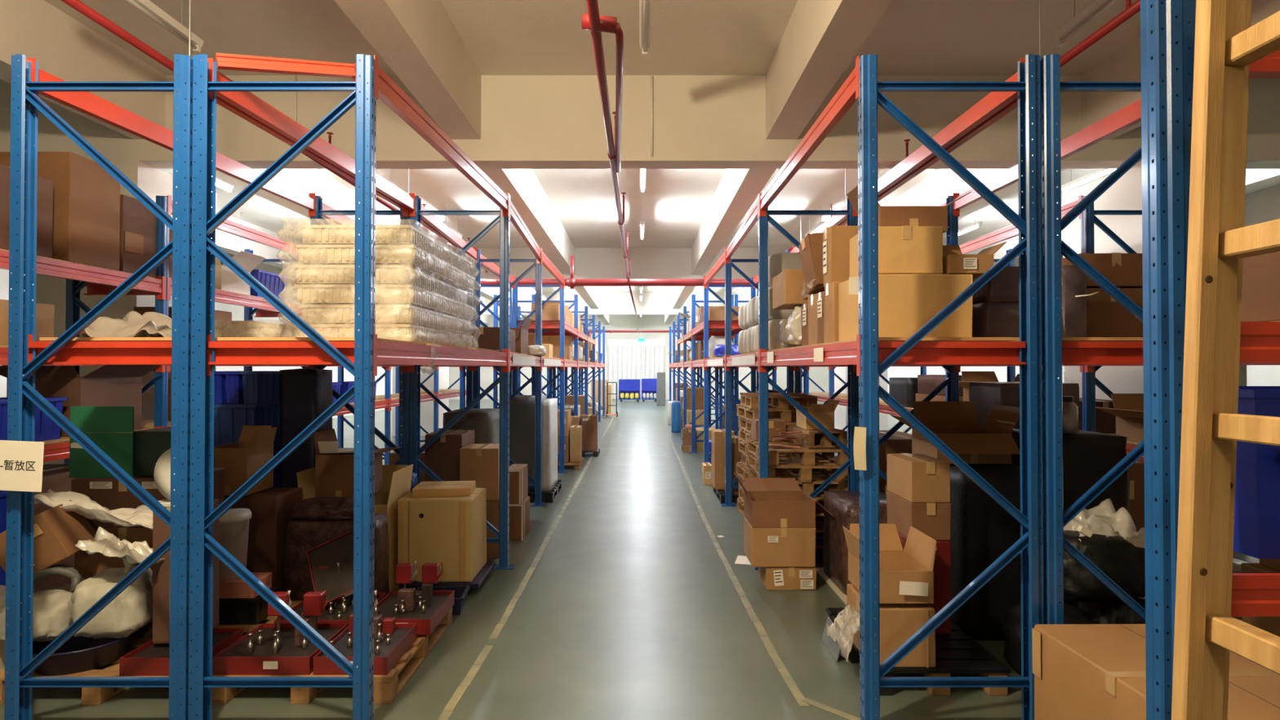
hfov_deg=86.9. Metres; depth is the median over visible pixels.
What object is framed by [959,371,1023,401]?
cardboard box
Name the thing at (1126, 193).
wall
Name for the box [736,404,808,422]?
pallet
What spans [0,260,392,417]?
wall
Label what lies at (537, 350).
plastic bag
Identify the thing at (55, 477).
cardboard box
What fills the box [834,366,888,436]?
wall
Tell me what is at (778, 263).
pack
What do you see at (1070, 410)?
metal canister
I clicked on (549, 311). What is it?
cardboard box
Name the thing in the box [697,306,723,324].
cardboard box
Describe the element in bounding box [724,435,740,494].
cardboard box
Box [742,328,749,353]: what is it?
pack
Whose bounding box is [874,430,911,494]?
cardboard box
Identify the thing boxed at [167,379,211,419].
cardboard box
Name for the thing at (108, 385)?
cardboard box
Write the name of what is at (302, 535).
load
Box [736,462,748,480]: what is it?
pallet
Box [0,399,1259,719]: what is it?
floor
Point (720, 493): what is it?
pallet
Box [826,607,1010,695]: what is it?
pallet
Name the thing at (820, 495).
pallet
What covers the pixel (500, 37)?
ceiling
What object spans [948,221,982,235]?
ceiling light
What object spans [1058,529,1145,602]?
bag
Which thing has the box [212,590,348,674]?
machine part
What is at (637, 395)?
pack
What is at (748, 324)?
pack
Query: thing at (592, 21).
pipe
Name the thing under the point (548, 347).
cardboard box
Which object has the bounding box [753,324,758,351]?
pack
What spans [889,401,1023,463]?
cardboard box
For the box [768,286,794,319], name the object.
pack
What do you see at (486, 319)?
trim
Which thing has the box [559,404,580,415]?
cardboard box
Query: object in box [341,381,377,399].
plastic crate
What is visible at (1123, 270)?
cardboard box
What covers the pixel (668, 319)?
trim
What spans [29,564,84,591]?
coiled hose
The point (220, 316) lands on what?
cardboard box
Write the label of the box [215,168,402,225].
beam
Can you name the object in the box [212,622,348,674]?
tray
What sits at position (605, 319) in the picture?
trim
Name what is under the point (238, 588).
cardboard box
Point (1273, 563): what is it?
cardboard box
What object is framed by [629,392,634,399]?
pack
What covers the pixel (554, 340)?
cardboard box
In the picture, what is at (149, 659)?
tray
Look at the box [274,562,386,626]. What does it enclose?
tray
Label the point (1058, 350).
rack
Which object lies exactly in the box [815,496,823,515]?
pallet
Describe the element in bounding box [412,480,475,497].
cardboard box
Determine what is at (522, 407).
load
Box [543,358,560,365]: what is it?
paper strip
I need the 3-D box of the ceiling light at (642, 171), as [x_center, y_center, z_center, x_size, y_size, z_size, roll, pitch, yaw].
[0.040,-2.678,9.281,0.090,0.436,1.250,0,-1,0]
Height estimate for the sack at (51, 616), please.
0.250 m
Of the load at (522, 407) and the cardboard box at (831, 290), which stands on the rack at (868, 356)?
the cardboard box at (831, 290)
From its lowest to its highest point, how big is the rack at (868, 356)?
3.194 m
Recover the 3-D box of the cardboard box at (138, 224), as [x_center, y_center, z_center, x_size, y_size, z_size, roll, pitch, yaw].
[-4.448,-1.020,5.612,0.612,0.622,0.395,0,-1,0]
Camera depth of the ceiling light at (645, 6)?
5.14 m
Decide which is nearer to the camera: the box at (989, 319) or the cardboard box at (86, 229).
the box at (989, 319)
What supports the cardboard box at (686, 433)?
on the pallet at (684, 448)
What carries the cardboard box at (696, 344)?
on the rack at (868, 356)
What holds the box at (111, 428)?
on the cardboard box at (110, 493)
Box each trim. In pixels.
[217,211,305,271]
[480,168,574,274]
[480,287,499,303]
[480,292,751,315]
[480,315,490,324]
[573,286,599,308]
[596,315,609,324]
[663,315,675,324]
[672,286,695,308]
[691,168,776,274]
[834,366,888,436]
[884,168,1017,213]
[958,168,1279,264]
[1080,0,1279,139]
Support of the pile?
on the pallet at (807, 459)
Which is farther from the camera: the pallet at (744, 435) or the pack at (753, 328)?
the pallet at (744, 435)
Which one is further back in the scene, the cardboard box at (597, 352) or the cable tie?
the cardboard box at (597, 352)
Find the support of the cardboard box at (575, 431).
on the pallet at (577, 465)
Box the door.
[607,339,665,399]
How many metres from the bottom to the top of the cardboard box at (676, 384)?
0.591 m
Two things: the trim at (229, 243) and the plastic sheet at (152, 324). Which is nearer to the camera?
the plastic sheet at (152, 324)
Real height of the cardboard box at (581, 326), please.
0.229 m
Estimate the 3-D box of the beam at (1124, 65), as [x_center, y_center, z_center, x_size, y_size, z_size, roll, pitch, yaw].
[4.690,-2.647,2.070,0.320,0.660,9.720,0,-1,0]
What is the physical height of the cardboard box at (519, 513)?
0.361 m
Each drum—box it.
[667,400,675,424]
[671,400,680,432]
[708,439,711,463]
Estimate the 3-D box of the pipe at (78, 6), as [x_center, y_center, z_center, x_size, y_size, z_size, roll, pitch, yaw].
[-2.950,-2.351,5.533,0.060,1.173,15.012,0,-1,0]
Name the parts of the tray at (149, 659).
plate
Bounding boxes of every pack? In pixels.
[619,392,624,399]
[624,392,629,399]
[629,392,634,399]
[635,392,639,399]
[737,304,748,329]
[737,329,746,354]
[742,303,750,328]
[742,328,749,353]
[746,299,756,326]
[746,302,752,327]
[746,326,754,352]
[749,296,758,324]
[751,325,755,351]
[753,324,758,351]
[755,296,758,322]
[768,252,802,286]
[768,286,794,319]
[768,318,783,350]
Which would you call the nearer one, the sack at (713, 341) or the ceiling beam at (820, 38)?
the ceiling beam at (820, 38)
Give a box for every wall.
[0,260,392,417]
[35,160,217,464]
[391,366,448,436]
[448,315,828,399]
[887,184,1279,393]
[1062,161,1246,462]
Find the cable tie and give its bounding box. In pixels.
[1075,291,1099,297]
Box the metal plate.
[822,616,843,661]
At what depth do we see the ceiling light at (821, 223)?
12.79 m
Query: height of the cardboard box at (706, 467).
0.282 m
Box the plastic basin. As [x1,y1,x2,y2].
[20,624,146,675]
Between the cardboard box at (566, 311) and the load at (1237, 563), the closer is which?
the load at (1237, 563)
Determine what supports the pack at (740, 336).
on the rack at (868, 356)
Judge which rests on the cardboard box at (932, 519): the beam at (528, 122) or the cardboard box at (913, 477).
the cardboard box at (913, 477)
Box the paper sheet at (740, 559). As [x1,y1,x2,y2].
[734,555,751,564]
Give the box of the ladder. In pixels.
[1171,0,1279,719]
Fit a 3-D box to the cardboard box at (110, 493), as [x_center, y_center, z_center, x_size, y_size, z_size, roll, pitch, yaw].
[-3.030,0.841,4.190,0.633,0.282,0.477,0,-1,0]
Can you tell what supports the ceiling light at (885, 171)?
hanging from the ceiling
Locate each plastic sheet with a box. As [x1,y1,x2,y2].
[30,488,152,530]
[75,526,164,564]
[79,311,225,337]
[833,604,858,659]
[1063,498,1144,547]
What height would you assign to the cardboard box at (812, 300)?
0.342 m
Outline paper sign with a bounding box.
[0,440,44,492]
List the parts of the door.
curtain panel, curtain panel, curtain panel, curtain panel, curtain panel, curtain panel, curtain panel, curtain panel, curtain panel, curtain panel, curtain panel, curtain panel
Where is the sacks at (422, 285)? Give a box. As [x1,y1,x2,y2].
[277,218,479,347]
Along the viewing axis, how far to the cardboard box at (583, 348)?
17.43 m
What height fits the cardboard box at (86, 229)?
0.802 m
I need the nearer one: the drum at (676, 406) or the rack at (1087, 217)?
the rack at (1087, 217)
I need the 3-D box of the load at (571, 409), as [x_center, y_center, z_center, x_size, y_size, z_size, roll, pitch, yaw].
[-1.603,1.486,14.982,0.426,0.805,0.603,0,-1,0]
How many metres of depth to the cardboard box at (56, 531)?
3.58 m
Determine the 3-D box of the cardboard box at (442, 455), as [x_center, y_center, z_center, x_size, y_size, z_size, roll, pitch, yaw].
[-1.822,1.242,6.486,0.352,1.102,0.515,0,-1,0]
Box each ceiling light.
[124,0,204,53]
[211,176,234,192]
[376,168,397,186]
[441,221,462,238]
[639,0,651,55]
[640,168,646,192]
[640,205,644,239]
[736,287,743,293]
[804,205,825,237]
[872,168,891,179]
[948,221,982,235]
[1053,0,1119,47]
[1061,168,1115,192]
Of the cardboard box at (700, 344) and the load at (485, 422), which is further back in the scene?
the cardboard box at (700, 344)
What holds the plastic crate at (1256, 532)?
on the rack at (1166, 34)
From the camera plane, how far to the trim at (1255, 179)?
8.65 m
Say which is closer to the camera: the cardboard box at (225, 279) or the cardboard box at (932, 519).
the cardboard box at (932, 519)
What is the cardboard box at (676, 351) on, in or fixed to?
on the rack at (868, 356)
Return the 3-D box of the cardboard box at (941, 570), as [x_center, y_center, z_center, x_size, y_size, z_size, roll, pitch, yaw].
[1.720,1.345,4.184,0.243,0.551,0.417,0,-1,0]
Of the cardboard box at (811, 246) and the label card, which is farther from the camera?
the cardboard box at (811, 246)
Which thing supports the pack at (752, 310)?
on the pack
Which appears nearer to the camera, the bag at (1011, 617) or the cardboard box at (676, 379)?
the bag at (1011, 617)
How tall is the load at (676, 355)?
0.314 m
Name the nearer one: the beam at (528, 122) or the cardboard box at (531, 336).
the beam at (528, 122)
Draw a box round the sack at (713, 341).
[708,335,733,358]
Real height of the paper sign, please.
0.246 m
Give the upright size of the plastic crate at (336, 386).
0.302 m
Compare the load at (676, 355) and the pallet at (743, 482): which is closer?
the pallet at (743, 482)
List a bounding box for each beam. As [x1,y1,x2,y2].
[0,0,165,139]
[0,75,1279,168]
[214,53,355,81]
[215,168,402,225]
[221,248,1057,279]
[333,0,481,139]
[765,0,892,139]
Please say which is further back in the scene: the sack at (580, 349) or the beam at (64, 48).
the sack at (580, 349)
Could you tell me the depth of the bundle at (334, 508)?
4.65 m
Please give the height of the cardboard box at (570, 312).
0.326 m
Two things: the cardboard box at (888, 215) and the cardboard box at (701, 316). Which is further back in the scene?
the cardboard box at (701, 316)
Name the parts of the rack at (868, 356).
foot plate, paper strip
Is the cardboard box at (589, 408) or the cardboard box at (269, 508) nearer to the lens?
the cardboard box at (269, 508)
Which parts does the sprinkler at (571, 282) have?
hanger rod, hanger rod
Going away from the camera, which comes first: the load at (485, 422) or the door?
the load at (485, 422)
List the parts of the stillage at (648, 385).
panel, panel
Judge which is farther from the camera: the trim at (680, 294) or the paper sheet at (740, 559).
the trim at (680, 294)
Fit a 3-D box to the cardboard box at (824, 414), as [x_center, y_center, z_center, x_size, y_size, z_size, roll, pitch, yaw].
[1.671,0.516,6.447,0.401,0.269,0.495,0,-1,0]
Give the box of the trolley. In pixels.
[606,382,617,416]
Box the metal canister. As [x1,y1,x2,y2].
[1057,395,1078,433]
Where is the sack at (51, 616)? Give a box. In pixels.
[0,582,74,641]
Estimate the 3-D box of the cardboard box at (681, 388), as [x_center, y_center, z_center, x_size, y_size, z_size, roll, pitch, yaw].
[1.421,1.153,22.076,0.469,0.461,0.586,0,-1,0]
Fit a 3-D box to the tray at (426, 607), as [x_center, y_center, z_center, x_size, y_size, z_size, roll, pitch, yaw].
[-1.450,1.458,4.253,0.420,0.338,0.522,0,-1,0]
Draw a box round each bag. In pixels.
[410,472,417,488]
[528,345,546,355]
[713,344,740,357]
[1002,601,1098,675]
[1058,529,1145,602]
[1077,597,1145,623]
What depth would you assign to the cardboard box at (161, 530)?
3.63 m
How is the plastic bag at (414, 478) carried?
on the cardboard box
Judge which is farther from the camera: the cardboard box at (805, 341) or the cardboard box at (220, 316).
the cardboard box at (220, 316)
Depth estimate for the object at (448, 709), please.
3.66 m
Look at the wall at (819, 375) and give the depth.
36.60 m
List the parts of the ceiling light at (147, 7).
hanger rod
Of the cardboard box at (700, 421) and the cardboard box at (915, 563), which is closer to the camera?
the cardboard box at (915, 563)
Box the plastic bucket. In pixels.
[218,507,251,580]
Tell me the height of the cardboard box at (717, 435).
0.762 m
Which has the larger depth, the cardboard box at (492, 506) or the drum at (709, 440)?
the drum at (709, 440)
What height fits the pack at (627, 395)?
0.300 m
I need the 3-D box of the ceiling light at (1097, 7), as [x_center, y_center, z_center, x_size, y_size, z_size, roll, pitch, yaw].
[3.350,-2.728,4.781,0.090,0.436,1.250,0,-1,0]
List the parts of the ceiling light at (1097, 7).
hanger rod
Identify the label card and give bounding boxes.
[853,426,866,470]
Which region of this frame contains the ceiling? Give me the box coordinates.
[44,0,1279,292]
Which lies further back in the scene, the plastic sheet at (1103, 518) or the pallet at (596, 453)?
the pallet at (596, 453)
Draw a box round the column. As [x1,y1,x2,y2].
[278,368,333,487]
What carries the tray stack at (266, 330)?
on the rack at (28, 355)
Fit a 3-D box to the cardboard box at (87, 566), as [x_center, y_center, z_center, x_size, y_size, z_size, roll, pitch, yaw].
[-3.029,1.143,4.187,0.594,0.322,0.475,0,-1,0]
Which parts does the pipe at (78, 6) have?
hanger rod, hanger rod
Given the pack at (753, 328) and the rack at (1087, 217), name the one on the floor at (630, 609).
the rack at (1087, 217)
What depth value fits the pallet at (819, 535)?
6.38 m
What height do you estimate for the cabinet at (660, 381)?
1.515 m
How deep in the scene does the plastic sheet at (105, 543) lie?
3.54 m
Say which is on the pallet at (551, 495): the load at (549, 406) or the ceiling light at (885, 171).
the load at (549, 406)
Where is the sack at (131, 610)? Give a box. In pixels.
[66,555,152,639]
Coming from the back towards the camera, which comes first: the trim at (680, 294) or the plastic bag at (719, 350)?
the trim at (680, 294)
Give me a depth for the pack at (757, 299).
6.82 m
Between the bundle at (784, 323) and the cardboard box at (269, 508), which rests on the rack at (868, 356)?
the bundle at (784, 323)
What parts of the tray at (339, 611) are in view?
plate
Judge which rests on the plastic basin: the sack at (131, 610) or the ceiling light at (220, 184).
the sack at (131, 610)
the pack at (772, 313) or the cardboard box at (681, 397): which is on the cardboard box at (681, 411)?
the cardboard box at (681, 397)
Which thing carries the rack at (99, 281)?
on the floor at (630, 609)
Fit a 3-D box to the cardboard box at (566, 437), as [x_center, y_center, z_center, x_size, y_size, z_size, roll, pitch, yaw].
[-1.370,1.520,11.683,0.315,0.462,0.517,0,-1,0]
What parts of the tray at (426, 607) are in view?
toggle lever, plate, toggle lever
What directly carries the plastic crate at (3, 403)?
on the rack at (99, 281)
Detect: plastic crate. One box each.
[0,397,66,441]
[0,400,10,440]
[0,490,9,585]
[213,370,248,404]
[213,401,279,456]
[218,586,278,624]
[222,370,263,404]
[239,370,279,404]
[250,269,287,301]
[332,382,342,403]
[332,382,354,403]
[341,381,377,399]
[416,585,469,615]
[1233,386,1279,558]
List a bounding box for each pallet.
[0,600,302,705]
[208,607,452,703]
[399,560,495,593]
[527,479,561,502]
[557,457,584,470]
[582,448,599,456]
[681,444,697,451]
[712,485,738,503]
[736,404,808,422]
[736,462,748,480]
[737,439,748,457]
[737,475,744,493]
[737,484,744,504]
[737,497,744,516]
[738,427,751,444]
[739,392,817,409]
[739,417,796,433]
[741,453,748,470]
[746,437,848,466]
[747,464,850,495]
[748,452,848,482]
[786,424,847,448]
[813,484,828,500]
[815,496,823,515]
[815,511,823,532]
[815,527,823,547]
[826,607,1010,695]
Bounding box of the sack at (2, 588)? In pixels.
[0,585,13,669]
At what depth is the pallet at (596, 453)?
13.03 m
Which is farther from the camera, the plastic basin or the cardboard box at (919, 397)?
the cardboard box at (919, 397)
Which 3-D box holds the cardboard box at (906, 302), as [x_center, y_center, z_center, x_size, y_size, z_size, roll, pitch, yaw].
[1.447,-0.276,3.732,0.591,0.341,0.432,0,-1,0]
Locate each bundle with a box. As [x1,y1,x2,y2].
[288,496,358,519]
[684,424,691,428]
[778,318,797,347]
[786,305,801,346]
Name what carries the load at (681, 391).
on the floor at (630, 609)
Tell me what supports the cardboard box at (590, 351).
on the rack at (361, 354)
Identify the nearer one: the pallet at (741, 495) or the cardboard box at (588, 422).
the pallet at (741, 495)
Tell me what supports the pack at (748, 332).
on the rack at (868, 356)
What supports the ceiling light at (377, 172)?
hanging from the ceiling
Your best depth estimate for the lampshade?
3.66 m
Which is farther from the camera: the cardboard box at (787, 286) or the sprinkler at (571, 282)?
the sprinkler at (571, 282)
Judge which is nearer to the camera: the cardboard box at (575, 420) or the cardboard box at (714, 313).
the cardboard box at (714, 313)
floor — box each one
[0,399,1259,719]
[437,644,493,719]
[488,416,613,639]
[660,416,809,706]
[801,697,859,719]
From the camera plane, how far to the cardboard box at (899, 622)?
3.54 m
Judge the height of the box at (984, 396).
1.601 m
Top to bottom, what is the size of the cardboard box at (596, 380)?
1.202 m
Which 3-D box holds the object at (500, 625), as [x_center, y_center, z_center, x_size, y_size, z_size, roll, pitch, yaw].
[-0.927,1.878,14.096,0.063,0.002,19.633,0,-1,0]
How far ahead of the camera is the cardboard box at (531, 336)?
8.80 m
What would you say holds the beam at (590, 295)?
attached to the ceiling
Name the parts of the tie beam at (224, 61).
plate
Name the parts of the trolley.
frame rail, frame rail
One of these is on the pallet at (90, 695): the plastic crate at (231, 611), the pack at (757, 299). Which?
the plastic crate at (231, 611)
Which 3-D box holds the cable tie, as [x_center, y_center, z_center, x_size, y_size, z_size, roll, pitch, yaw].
[2.095,-0.308,3.159,0.112,0.027,0.018,0,-1,0]
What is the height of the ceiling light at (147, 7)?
0.436 m
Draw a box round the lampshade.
[153,448,210,506]
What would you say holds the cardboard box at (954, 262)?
on the cardboard box at (906, 302)
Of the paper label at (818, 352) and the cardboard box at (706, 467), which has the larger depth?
the cardboard box at (706, 467)
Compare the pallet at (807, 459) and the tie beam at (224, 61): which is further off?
the pallet at (807, 459)
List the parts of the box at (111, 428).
panel, panel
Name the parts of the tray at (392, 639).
plate, toggle lever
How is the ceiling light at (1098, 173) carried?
hanging from the ceiling
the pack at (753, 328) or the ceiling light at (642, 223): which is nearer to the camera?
the pack at (753, 328)
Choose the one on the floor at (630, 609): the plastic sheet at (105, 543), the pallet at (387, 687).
the pallet at (387, 687)
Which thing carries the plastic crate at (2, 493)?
on the floor at (630, 609)
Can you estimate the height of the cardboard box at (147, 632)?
0.322 m
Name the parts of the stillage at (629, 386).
panel, panel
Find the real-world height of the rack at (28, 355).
3.220 m
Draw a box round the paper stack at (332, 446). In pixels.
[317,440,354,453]
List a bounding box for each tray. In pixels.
[119,627,243,675]
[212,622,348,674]
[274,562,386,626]
[306,529,358,607]
[313,590,417,674]
[373,560,454,634]
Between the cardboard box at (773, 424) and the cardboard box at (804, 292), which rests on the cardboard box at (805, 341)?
the cardboard box at (804, 292)
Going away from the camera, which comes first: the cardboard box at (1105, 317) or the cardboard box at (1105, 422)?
the cardboard box at (1105, 317)
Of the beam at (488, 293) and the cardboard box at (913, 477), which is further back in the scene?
the beam at (488, 293)
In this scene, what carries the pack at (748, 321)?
on the pack at (748, 332)
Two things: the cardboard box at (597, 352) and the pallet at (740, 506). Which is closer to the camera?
the pallet at (740, 506)
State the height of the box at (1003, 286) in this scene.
0.202 m
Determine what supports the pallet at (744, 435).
on the pallet
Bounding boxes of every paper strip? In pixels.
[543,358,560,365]
[706,358,723,365]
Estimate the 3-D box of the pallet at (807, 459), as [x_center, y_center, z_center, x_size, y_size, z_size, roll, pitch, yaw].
[1.497,0.874,6.521,0.761,0.140,1.101,0,-1,-1]
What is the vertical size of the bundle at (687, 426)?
0.080 m
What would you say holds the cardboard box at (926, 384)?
on the cardboard box at (919, 397)
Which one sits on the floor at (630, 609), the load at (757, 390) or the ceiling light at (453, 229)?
the load at (757, 390)
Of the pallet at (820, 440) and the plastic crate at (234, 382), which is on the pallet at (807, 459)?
the pallet at (820, 440)
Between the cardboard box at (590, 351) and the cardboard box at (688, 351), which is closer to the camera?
the cardboard box at (688, 351)
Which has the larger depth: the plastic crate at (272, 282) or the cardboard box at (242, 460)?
the plastic crate at (272, 282)
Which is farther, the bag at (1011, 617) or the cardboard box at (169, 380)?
the cardboard box at (169, 380)
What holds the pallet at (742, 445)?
on the pallet at (744, 460)
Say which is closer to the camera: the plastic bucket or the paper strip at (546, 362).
the plastic bucket
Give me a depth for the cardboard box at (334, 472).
5.09 m
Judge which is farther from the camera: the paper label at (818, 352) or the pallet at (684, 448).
the pallet at (684, 448)
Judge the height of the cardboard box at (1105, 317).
0.273 m
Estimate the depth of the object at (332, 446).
5.17 m
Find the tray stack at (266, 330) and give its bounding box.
[210,320,295,338]
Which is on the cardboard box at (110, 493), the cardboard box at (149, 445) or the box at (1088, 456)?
the cardboard box at (149, 445)
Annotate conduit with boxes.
[294,75,297,121]
[650,75,653,156]
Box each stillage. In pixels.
[618,379,639,401]
[641,378,657,401]
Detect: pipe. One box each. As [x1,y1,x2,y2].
[60,0,488,272]
[581,0,637,332]
[791,0,1140,247]
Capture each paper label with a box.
[767,351,773,363]
[813,347,823,361]
[848,277,862,294]
[898,581,928,595]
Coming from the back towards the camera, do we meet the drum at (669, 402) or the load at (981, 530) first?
the drum at (669, 402)
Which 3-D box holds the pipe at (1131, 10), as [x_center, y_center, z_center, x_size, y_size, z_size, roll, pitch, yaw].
[2.620,-2.351,5.533,0.060,1.173,15.012,0,-1,0]
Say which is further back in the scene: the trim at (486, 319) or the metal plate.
the trim at (486, 319)
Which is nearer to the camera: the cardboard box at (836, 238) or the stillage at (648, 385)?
the cardboard box at (836, 238)
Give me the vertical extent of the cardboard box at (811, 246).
0.431 m
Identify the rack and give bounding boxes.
[0,195,466,464]
[4,54,581,719]
[187,54,604,719]
[669,54,1044,719]
[695,54,1153,624]
[800,195,1279,462]
[1140,0,1279,719]
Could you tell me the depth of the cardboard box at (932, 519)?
3.99 m
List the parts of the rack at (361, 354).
foot plate, paper strip, foot plate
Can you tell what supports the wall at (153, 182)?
on the floor at (630, 609)
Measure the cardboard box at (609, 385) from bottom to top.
1.102 m
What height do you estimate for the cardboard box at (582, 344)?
0.232 m
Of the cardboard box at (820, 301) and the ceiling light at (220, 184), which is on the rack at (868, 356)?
the cardboard box at (820, 301)
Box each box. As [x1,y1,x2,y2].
[0,151,119,271]
[0,164,53,257]
[0,298,54,345]
[0,364,159,436]
[0,499,96,577]
[13,464,77,589]
[69,406,133,477]
[71,467,224,526]
[74,526,152,582]
[119,194,156,277]
[133,306,231,337]
[133,426,214,476]
[137,582,152,637]
[152,497,219,643]
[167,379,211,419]
[168,228,177,280]
[210,250,265,295]
[213,425,276,495]
[218,572,271,598]
[224,487,302,591]
[231,320,270,324]
[296,463,413,591]
[313,428,401,497]
[388,444,425,482]
[397,488,486,581]
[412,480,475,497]
[424,429,474,481]
[459,443,499,500]
[469,326,515,352]
[486,500,498,557]
[509,316,531,354]
[509,463,528,503]
[509,496,529,540]
[520,302,568,324]
[528,333,535,345]
[531,303,559,319]
[542,335,573,359]
[542,343,552,357]
[557,408,570,435]
[557,434,569,462]
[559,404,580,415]
[565,395,584,413]
[568,310,572,325]
[569,425,582,462]
[570,415,581,426]
[572,314,580,331]
[577,342,591,350]
[580,323,583,333]
[581,414,597,450]
[582,348,589,361]
[587,401,596,408]
[587,406,592,414]
[589,350,592,362]
[591,379,608,408]
[595,351,598,363]
[604,384,612,414]
[667,350,683,355]
[671,377,683,400]
[675,382,688,399]
[675,387,683,401]
[678,306,698,331]
[680,396,683,412]
[680,411,682,428]
[682,427,696,445]
[686,321,688,333]
[686,349,691,361]
[686,387,703,409]
[686,409,703,425]
[695,342,697,359]
[695,427,715,451]
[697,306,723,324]
[697,341,703,359]
[699,311,703,324]
[702,462,711,484]
[708,306,739,319]
[711,428,734,488]
[722,404,724,422]
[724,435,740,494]
[733,471,833,527]
[743,516,815,567]
[751,418,786,440]
[758,566,816,590]
[772,269,808,309]
[792,399,839,429]
[798,232,824,294]
[800,303,808,346]
[802,278,813,299]
[808,293,818,344]
[817,291,824,343]
[822,225,857,287]
[823,281,844,342]
[838,274,973,341]
[842,523,937,603]
[846,185,971,233]
[846,583,935,667]
[849,225,942,277]
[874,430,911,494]
[886,453,950,502]
[886,490,951,540]
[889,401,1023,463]
[897,531,951,634]
[915,393,963,401]
[917,374,963,395]
[942,241,1006,278]
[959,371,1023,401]
[968,382,1079,429]
[972,266,1023,304]
[972,302,1023,337]
[1011,427,1129,607]
[1031,623,1279,719]
[1057,265,1086,337]
[1061,253,1142,288]
[1079,397,1115,433]
[1086,287,1142,337]
[1095,393,1143,442]
[1128,461,1144,531]
[1240,251,1279,321]
[1240,562,1279,636]
[1259,558,1279,571]
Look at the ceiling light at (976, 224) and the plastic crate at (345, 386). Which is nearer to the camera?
the plastic crate at (345, 386)
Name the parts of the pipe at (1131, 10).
hanger rod, hanger rod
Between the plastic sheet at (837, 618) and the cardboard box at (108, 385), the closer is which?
the plastic sheet at (837, 618)
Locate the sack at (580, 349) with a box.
[577,344,582,360]
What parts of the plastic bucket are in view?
lid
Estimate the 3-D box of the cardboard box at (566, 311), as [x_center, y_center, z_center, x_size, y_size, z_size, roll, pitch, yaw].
[-1.749,-0.842,12.365,0.832,0.397,0.955,0,-1,0]
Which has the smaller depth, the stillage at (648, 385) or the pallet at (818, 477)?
the pallet at (818, 477)
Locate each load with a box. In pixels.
[283,513,389,600]
[443,408,499,444]
[509,395,546,491]
[541,398,557,491]
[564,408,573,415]
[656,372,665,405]
[675,354,677,363]
[680,390,683,396]
[755,389,778,392]
[822,490,887,595]
[888,377,918,408]
[949,463,1025,639]
[1231,557,1246,619]
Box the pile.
[768,428,814,448]
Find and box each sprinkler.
[240,212,800,288]
[587,329,681,333]
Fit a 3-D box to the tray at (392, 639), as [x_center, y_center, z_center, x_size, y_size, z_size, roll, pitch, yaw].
[-1.490,1.452,3.703,0.380,0.338,0.462,0,-1,0]
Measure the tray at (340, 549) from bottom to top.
0.454 m
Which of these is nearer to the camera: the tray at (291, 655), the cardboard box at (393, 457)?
the tray at (291, 655)
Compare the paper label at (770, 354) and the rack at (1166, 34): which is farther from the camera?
the paper label at (770, 354)
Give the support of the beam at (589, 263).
attached to the wall at (1262, 206)
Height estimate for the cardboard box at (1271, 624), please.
0.448 m
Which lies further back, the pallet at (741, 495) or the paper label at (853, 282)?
the pallet at (741, 495)
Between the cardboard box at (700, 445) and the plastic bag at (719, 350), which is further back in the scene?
the cardboard box at (700, 445)
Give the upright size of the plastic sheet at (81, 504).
0.218 m
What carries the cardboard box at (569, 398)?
on the cardboard box
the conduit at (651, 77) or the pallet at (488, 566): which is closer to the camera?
the pallet at (488, 566)
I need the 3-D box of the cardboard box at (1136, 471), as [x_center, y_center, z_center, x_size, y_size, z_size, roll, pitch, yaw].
[3.620,1.280,5.385,0.410,1.002,0.616,0,-1,0]
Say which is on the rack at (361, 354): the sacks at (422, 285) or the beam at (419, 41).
the sacks at (422, 285)
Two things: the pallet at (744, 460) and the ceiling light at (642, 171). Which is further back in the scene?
the ceiling light at (642, 171)
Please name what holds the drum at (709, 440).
on the floor at (630, 609)
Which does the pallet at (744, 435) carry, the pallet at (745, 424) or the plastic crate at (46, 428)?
the pallet at (745, 424)
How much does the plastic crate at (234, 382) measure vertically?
0.252 m
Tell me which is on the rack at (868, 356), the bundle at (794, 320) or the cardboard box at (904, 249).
the bundle at (794, 320)
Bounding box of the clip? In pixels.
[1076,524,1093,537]
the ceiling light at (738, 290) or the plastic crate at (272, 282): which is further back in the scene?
the ceiling light at (738, 290)

